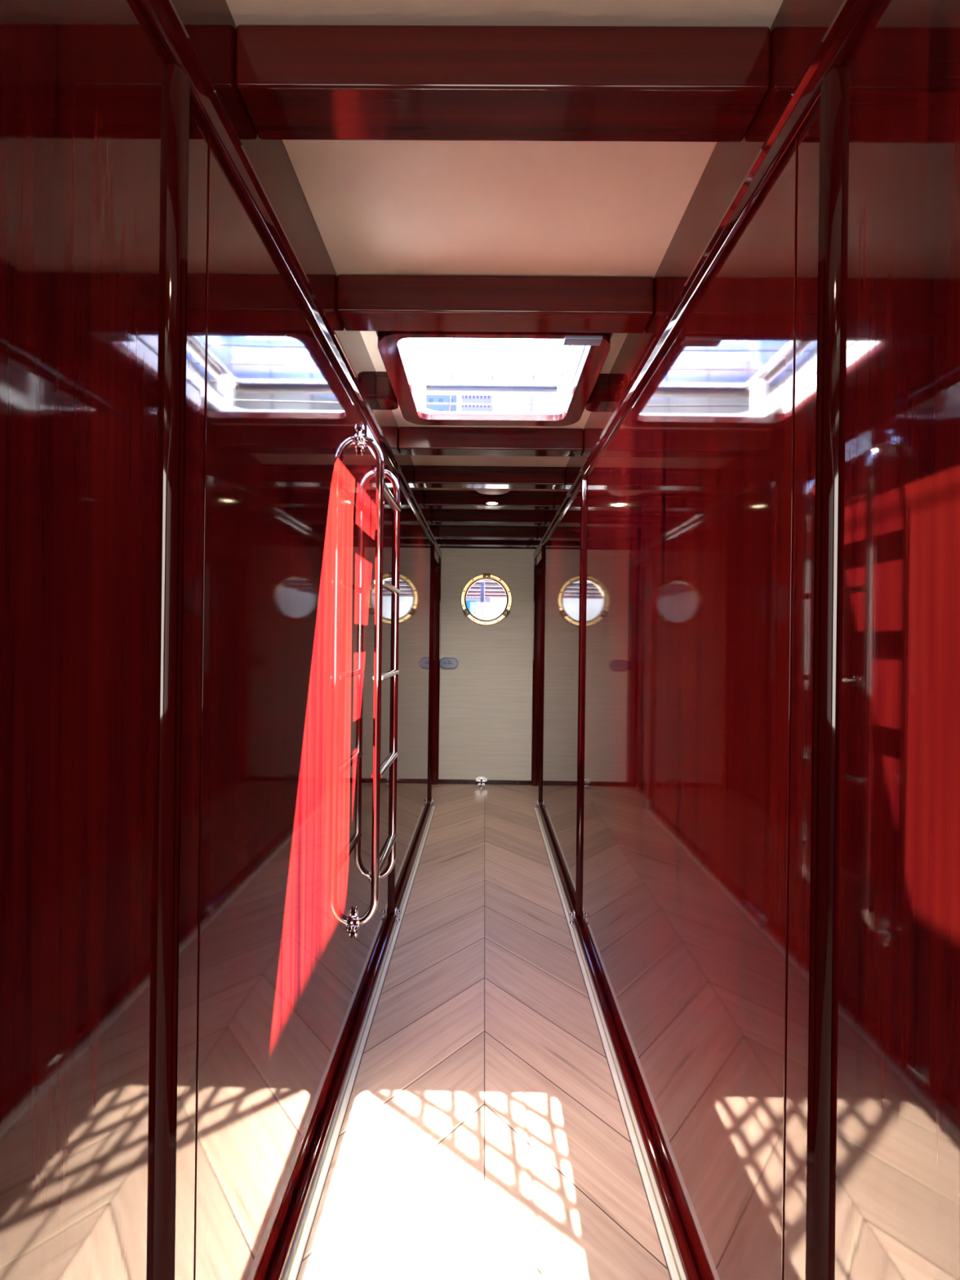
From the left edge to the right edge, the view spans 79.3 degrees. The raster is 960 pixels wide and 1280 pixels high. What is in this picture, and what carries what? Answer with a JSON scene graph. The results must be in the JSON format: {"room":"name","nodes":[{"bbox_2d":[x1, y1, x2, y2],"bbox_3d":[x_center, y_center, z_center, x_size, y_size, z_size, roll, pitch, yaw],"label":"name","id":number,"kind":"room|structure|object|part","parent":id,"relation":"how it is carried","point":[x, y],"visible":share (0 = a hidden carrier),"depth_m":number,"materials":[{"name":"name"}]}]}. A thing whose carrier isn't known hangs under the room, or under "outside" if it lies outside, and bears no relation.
{"room":"ship interior","nodes":[
{"label":"ship interior","id":0,"kind":"room"},
{"bbox_2d":[0,0,440,1279],"bbox_3d":[-0.399,0.139,1.603,0.071,2.073,6.400,1,0,0],"label":"wall","id":1,"kind":"structure","parent":0,"point":[278,602],"depth_m":0.67,"materials":[{"name":"brown wood"}]},
{"bbox_2d":[153,62,189,1279],"bbox_3d":[-0.366,0.230,0.688,0.015,1.801,0.032,1,0,0],"label":"trim","id":2,"kind":"structure","parent":1,"relation":"attached to","point":[178,121],"depth_m":0.68,"materials":[{"name":"brown wood"}]},
{"bbox_2d":[134,0,442,557],"bbox_3d":[-0.345,-0.694,1.587,0.018,0.048,6.308,1,0,0],"label":"trim","id":3,"kind":"structure","parent":1,"relation":"attached to","point":[162,17],"depth_m":0.88,"materials":[{"name":"brown wood"}]},
{"bbox_2d":[266,801,432,1279],"bbox_3d":[-0.367,1.145,1.248,0.024,0.025,5.630,1,0,0],"label":"baseboard","id":4,"kind":"structure","parent":1,"relation":"attached to","point":[279,1263],"depth_m":1.40,"materials":[{"name":"brown wood"}]},
{"bbox_2d":[281,805,435,1279],"bbox_3d":[-0.357,1.171,1.253,0.044,0.010,5.640,1,0,0],"label":"trim","id":5,"kind":"structure","parent":1,"relation":"attached to","point":[295,1257],"depth_m":1.44,"materials":[{"name":"silver metal"}]},
{"bbox_2d":[366,426,377,457],"bbox_3d":[-0.351,-0.640,1.883,0.003,0.060,0.160,1,0,0],"label":"sticker","id":6,"kind":"object","parent":1,"relation":"attached to","point":[369,434],"visible":0.49,"depth_m":1.85,"materials":[{"name":"white"}]},
{"bbox_2d":[351,423,401,938],"bbox_3d":[-0.323,0.121,1.868,0.078,1.514,0.402,1,0,0],"label":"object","id":7,"kind":"object","parent":1,"relation":"attached to","point":[379,859],"visible":1,"depth_m":1.70,"materials":[{"name":"silver metal"}]},
{"bbox_3d":[-0.326,0.121,1.703,0.072,1.443,0.023,1,0,0],"label":"rail","id":8,"kind":"part","parent":7,"relation":"part of","materials":[{"name":"silver metal"}]},
{"bbox_3d":[-0.323,0.121,2.033,0.072,1.443,0.023,1,0,0],"label":"rail","id":9,"kind":"part","parent":7,"relation":"part of","materials":[{"name":"silver metal"}]},
{"bbox_2d":[390,477,399,913],"bbox_3d":[-0.351,0.230,2.403,0.015,1.801,0.026,1,0,0],"label":"trim","id":10,"kind":"structure","parent":1,"relation":"attached to","point":[393,872],"depth_m":2.39,"materials":[{"name":"brown wood"}]},
{"bbox_2d":[394,906,399,922],"bbox_3d":[-0.344,1.144,2.402,0.025,0.060,0.025,1,0,0],"label":"door stopper","id":11,"kind":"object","parent":1,"relation":"in","point":[396,911],"depth_m":2.39,"materials":[{"name":"silver metal"}]},
{"bbox_3d":[-0.351,1.144,2.403,0.010,0.060,0.024,1,0,0],"label":"plate","id":12,"kind":"part","parent":11,"relation":"part of","materials":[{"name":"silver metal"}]},
{"bbox_2d":[429,544,434,801],"bbox_3d":[-0.337,0.230,4.063,0.015,1.801,0.026,1,0,0],"label":"trim","id":13,"kind":"structure","parent":1,"relation":"attached to","point":[433,557],"depth_m":4.05,"materials":[{"name":"brown wood"}]},
{"bbox_2d":[436,557,441,784],"bbox_3d":[-0.333,0.253,4.728,0.012,1.846,0.029,1,0,0],"label":"trim","id":14,"kind":"structure","parent":1,"relation":"attached to","point":[440,575],"depth_m":4.71,"materials":[{"name":"brown wood"}]},
{"bbox_2d":[296,783,671,1279],"bbox_3d":[0.013,1.200,1.600,1.000,0.040,6.400,1,0,0],"label":"floor","id":15,"kind":"structure","parent":0,"point":[484,1135],"depth_m":1.48,"materials":[{"name":"brown wood"}]},
{"bbox_2d":[475,776,487,788],"bbox_3d":[0.011,1.143,4.663,0.100,0.076,0.111,1,0,0],"label":"door stop","id":16,"kind":"object","parent":15,"relation":"on","point":[481,780],"visible":1,"depth_m":4.68,"materials":[{"name":"silver metal"}]},
{"bbox_3d":[0.012,1.132,4.701,0.100,0.055,0.036,1,0,0],"label":"catch plate","id":17,"kind":"part","parent":16,"relation":"part of","materials":[{"name":"silver metal"}]},
{"bbox_2d":[438,778,531,785],"bbox_3d":[0.040,1.163,4.734,0.776,0.036,0.012,1,0,0],"label":"baseboard","id":18,"kind":"structure","parent":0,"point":[440,780],"depth_m":4.73,"materials":[{"name":"brown wood"}]},
{"bbox_2d":[440,538,535,549],"bbox_3d":[0.065,-0.836,4.770,1.000,0.173,0.060,1,0,0],"label":"wall","id":19,"kind":"structure","parent":0,"point":[444,543],"depth_m":4.74,"materials":[{"name":"brown wood"}]},
{"bbox_2d":[438,547,535,780],"bbox_3d":[0.052,0.216,4.738,1.000,1.930,0.084,1,0,0],"label":"door","id":20,"kind":"structure","parent":19,"relation":"in","point":[486,709],"depth_m":4.74,"materials":[{"name":"pale wood veneer"},{"name":"brass"},{"name":"clear glass"}]},
{"bbox_3d":[-0.257,0.190,4.733,0.140,0.076,0.003,1,0,0],"label":"plate","id":21,"kind":"part","parent":20,"relation":"part of","materials":[{"name":"silver metal"}]},
{"bbox_3d":[-0.257,0.190,4.738,0.156,0.092,0.008,1,0,0],"label":"lock plate","id":22,"kind":"part","parent":20,"relation":"part of","materials":[{"name":"silver metal"}]},
{"bbox_2d":[226,0,783,526],"bbox_3d":[0.039,-0.908,1.600,1.000,0.030,6.400,1,0,0],"label":"ceiling","id":23,"kind":"structure","parent":0,"point":[377,207],"depth_m":1.14,"materials":[{"name":"beige paint"}]},
{"bbox_2d":[376,371,398,409],"bbox_3d":[-0.313,-0.850,1.978,0.067,0.092,0.090,1,0,0],"label":"stub","id":24,"kind":"object","parent":23,"relation":"attached to","point":[386,399],"visible":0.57,"depth_m":1.93,"materials":[{"name":"brown wood"}]},
{"bbox_2d":[438,525,537,540],"bbox_3d":[0.064,-0.846,4.567,0.776,0.092,0.094,1,0,0],"label":"ceiling beam","id":25,"kind":"structure","parent":23,"relation":"attached to","point":[450,532],"depth_m":4.52,"materials":[{"name":"brown wood"}]},
{"bbox_2d":[431,508,545,525],"bbox_3d":[0.059,-0.846,3.987,0.776,0.092,0.094,1,0,0],"label":"ceiling beam","id":26,"kind":"structure","parent":23,"relation":"attached to","point":[439,516],"depth_m":3.94,"materials":[{"name":"brown wood"}]},
{"bbox_2d":[423,489,554,510],"bbox_3d":[0.054,-0.846,3.497,0.776,0.092,0.094,1,0,0],"label":"ceiling beam","id":27,"kind":"structure","parent":23,"relation":"attached to","point":[433,499],"depth_m":3.45,"materials":[{"name":"brown wood"}]},
{"bbox_2d":[484,498,499,505],"bbox_3d":[0.071,-0.811,3.405,0.084,0.028,0.094,1,0,0],"label":"ceiling lamp","id":28,"kind":"object","parent":27,"relation":"attached to","point":[489,501],"visible":1,"depth_m":3.37,"materials":[{"name":"white glass"}]},
{"bbox_2d":[413,465,565,488],"bbox_3d":[0.050,-0.846,3.012,0.776,0.092,0.094,1,0,0],"label":"ceiling beam","id":29,"kind":"structure","parent":23,"relation":"attached to","point":[424,476],"depth_m":2.97,"materials":[{"name":"brown wood"}]},
{"bbox_2d":[398,426,583,457],"bbox_3d":[0.046,-0.846,2.472,0.776,0.092,0.094,1,0,0],"label":"ceiling beam","id":30,"kind":"structure","parent":23,"relation":"attached to","point":[412,441],"depth_m":2.43,"materials":[{"name":"brown wood"}]},
{"bbox_2d":[473,488,511,494],"bbox_3d":[0.072,-0.853,3.200,0.224,0.076,0.224,1,0,0],"label":"dome","id":31,"kind":"object","parent":23,"relation":"attached to","point":[482,491],"visible":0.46,"depth_m":3.19,"materials":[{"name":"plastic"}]},
{"bbox_2d":[375,331,613,426],"bbox_3d":[0.042,-0.931,1.920,0.720,0.287,1.040,1,0,0],"label":"roof hatch","id":32,"kind":"object","parent":23,"relation":"attached to","point":[587,353],"visible":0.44,"depth_m":2.06,"materials":[{"name":"brown wood"}]},
{"bbox_3d":[-0.235,-0.984,2.305,0.038,0.115,0.066,1,0,0],"label":"hinge post","id":33,"kind":"part","parent":32,"relation":"part of","materials":[{"name":"white"}]},
{"bbox_3d":[0.044,-1.062,1.909,0.670,0.025,1.018,1,0,0],"label":"lid","id":34,"kind":"part","parent":32,"relation":"part of","materials":[{"name":"clear glass"}]},
{"bbox_3d":[0.327,-0.977,2.300,0.038,0.115,0.066,1,0,0],"label":"hinge post","id":35,"kind":"part","parent":32,"relation":"part of","materials":[{"name":"white"}]},
{"bbox_3d":[0.271,-0.789,1.526,0.098,0.010,0.036,1,0,0],"label":"hinge plate","id":36,"kind":"part","parent":32,"relation":"part of","materials":[{"name":"silver metal"}]},
{"bbox_2d":[337,274,653,333],"bbox_3d":[0.037,-0.846,1.460,0.776,0.092,0.094,1,0,0],"label":"ceiling beam","id":37,"kind":"structure","parent":23,"relation":"attached to","point":[373,303],"depth_m":1.42,"materials":[{"name":"brown wood"}]},
{"bbox_2d":[235,24,769,142],"bbox_3d":[0.032,-0.846,0.884,0.776,0.092,0.094,1,0,0],"label":"ceiling beam","id":38,"kind":"structure","parent":23,"relation":"attached to","point":[353,82],"depth_m":0.84,"materials":[{"name":"brown wood"}]},
{"bbox_2d":[585,373,608,412],"bbox_3d":[0.396,-0.841,1.972,0.067,0.092,0.090,1,0,0],"label":"stub","id":39,"kind":"object","parent":23,"relation":"attached to","point":[598,399],"visible":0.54,"depth_m":1.93,"materials":[{"name":"brown wood"}]},
{"bbox_2d":[533,0,959,1279],"bbox_3d":[0.450,0.149,1.596,0.071,2.073,6.400,1,0,0],"label":"wall","id":40,"kind":"structure","parent":0,"point":[699,557],"depth_m":0.78,"materials":[{"name":"brown wood"}]},
{"bbox_2d":[531,559,535,785],"bbox_3d":[0.435,0.263,4.721,0.012,1.846,0.029,1,0,0],"label":"trim","id":41,"kind":"structure","parent":40,"relation":"attached to","point":[534,591],"depth_m":4.71,"materials":[{"name":"brown wood"}]},
{"bbox_2d":[538,545,543,803],"bbox_3d":[0.428,0.240,4.056,0.015,1.801,0.026,1,0,0],"label":"trim","id":42,"kind":"structure","parent":40,"relation":"attached to","point":[542,546],"depth_m":4.05,"materials":[{"name":"brown wood"}]},
{"bbox_2d":[569,910,576,925],"bbox_3d":[0.383,1.153,2.396,0.025,0.060,0.025,1,0,0],"label":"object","id":43,"kind":"structure","parent":40,"relation":"in","point":[573,914],"depth_m":2.39,"materials":[{"name":"silver metal"}]},
{"bbox_3d":[0.391,1.153,2.397,0.010,0.060,0.024,1,0,0],"label":"plate","id":44,"kind":"part","parent":43,"relation":"part of","materials":[{"name":"silver metal"}]},
{"bbox_2d":[575,480,585,916],"bbox_3d":[0.414,0.240,2.397,0.015,1.801,0.026,1,0,0],"label":"trim","id":45,"kind":"structure","parent":40,"relation":"attached to","point":[583,482],"depth_m":2.39,"materials":[{"name":"brown wood"}]},
{"bbox_2d":[533,807,686,1279],"bbox_3d":[0.377,1.180,1.247,0.044,0.010,5.640,1,0,0],"label":"trim","id":46,"kind":"structure","parent":40,"relation":"attached to","point":[673,1264],"depth_m":1.45,"materials":[{"name":"silver metal"}]},
{"bbox_2d":[537,803,700,1279],"bbox_3d":[0.387,1.155,1.242,0.024,0.025,5.630,1,0,0],"label":"baseboard","id":47,"kind":"structure","parent":40,"relation":"attached to","point":[689,1267],"depth_m":1.41,"materials":[{"name":"brown wood"}]},
{"bbox_2d":[533,0,884,559],"bbox_3d":[0.417,-0.685,1.581,0.018,0.048,6.308,1,0,0],"label":"trim","id":48,"kind":"structure","parent":40,"relation":"attached to","point":[852,19],"depth_m":0.87,"materials":[{"name":"brown wood"}]},
{"bbox_2d":[805,65,843,1279],"bbox_3d":[0.399,0.240,0.682,0.015,1.801,0.032,1,0,0],"label":"trim","id":49,"kind":"structure","parent":40,"relation":"attached to","point":[832,86],"depth_m":0.67,"materials":[{"name":"brown wood"}]},
{"bbox_3d":[0.042,-0.925,1.950,4.400,0.004,7.100,1,0,0],"label":"deck","id":50,"kind":"object","parent":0,"visible":0},
{"bbox_2d":[417,337,568,412],"bbox_3d":[0.065,-1.437,3.300,2.858,0.915,0.010,1,0,0],"label":"netting","id":51,"kind":"object","parent":50,"relation":"on","point":[535,348],"visible":0.06,"depth_m":3.30,"materials":[{"name":"white"}]},
{"label":"outside","id":52,"kind":"structure","parent":0,"visible":0},
{"bbox_3d":[0.187,1.407,22.449,60.000,0.050,35.100,1,0,0],"label":"ground","id":53,"kind":"structure","parent":52,"visible":0},
{"bbox_2d":[466,600,476,615],"bbox_3d":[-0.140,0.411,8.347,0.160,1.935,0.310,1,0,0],"label":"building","id":54,"kind":"structure","parent":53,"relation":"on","point":[471,605],"depth_m":8.20,"materials":[{"name":"paint"}]},
{"bbox_2d":[480,582,484,620],"bbox_3d":[0.023,0.298,8.000,0.072,2.165,0.072,1,0,0],"label":"post","id":55,"kind":"object","parent":53,"relation":"on","point":[482,584],"visible":0.17,"depth_m":7.97,"materials":[{"name":"grey paint"}]},
{"bbox_2d":[473,612,494,620],"bbox_3d":[-0.032,0.280,10.351,1.100,1.400,3.300,1,0,0],"label":"boat","id":56,"kind":"object","parent":53,"relation":"on","point":[486,617],"visible":0.05,"depth_m":8.89,"materials":[{"name":"paint"}]},
{"bbox_2d":[466,579,506,597],"bbox_3d":[0.082,0.241,8.350,3.200,2.280,4.900,1,0,0],"label":"awning","id":57,"kind":"object","parent":53,"relation":"on","point":[490,592],"visible":0.06,"depth_m":9.65,"materials":[{"name":"white"}]},
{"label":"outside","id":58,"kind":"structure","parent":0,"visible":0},
{"bbox_2d":[462,395,492,616],"bbox_3d":[-2.901,-85.613,412.549,21.000,177.500,25.000,1,0,0],"label":"tower block","id":59,"kind":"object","parent":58,"point":[465,398],"visible":0.2,"depth_m":400.08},
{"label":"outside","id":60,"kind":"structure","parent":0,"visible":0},
{"bbox_2d":[489,395,505,617],"bbox_3d":[12.311,-84.922,408.919,8.500,176.500,22.000,1,0,0],"label":"tower block","id":61,"kind":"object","parent":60,"point":[496,603],"visible":0.2,"depth_m":397.94,"materials":[{"name":"white"}]},
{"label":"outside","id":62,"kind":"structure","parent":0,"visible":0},
{"bbox_2d":[422,395,457,411],"bbox_3d":[-31.325,-86.722,420.291,28.000,179.000,20.000,1,0,0],"label":"tower block","id":63,"kind":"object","parent":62,"point":[429,398],"visible":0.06,"depth_m":410.27,"materials":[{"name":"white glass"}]}
]}

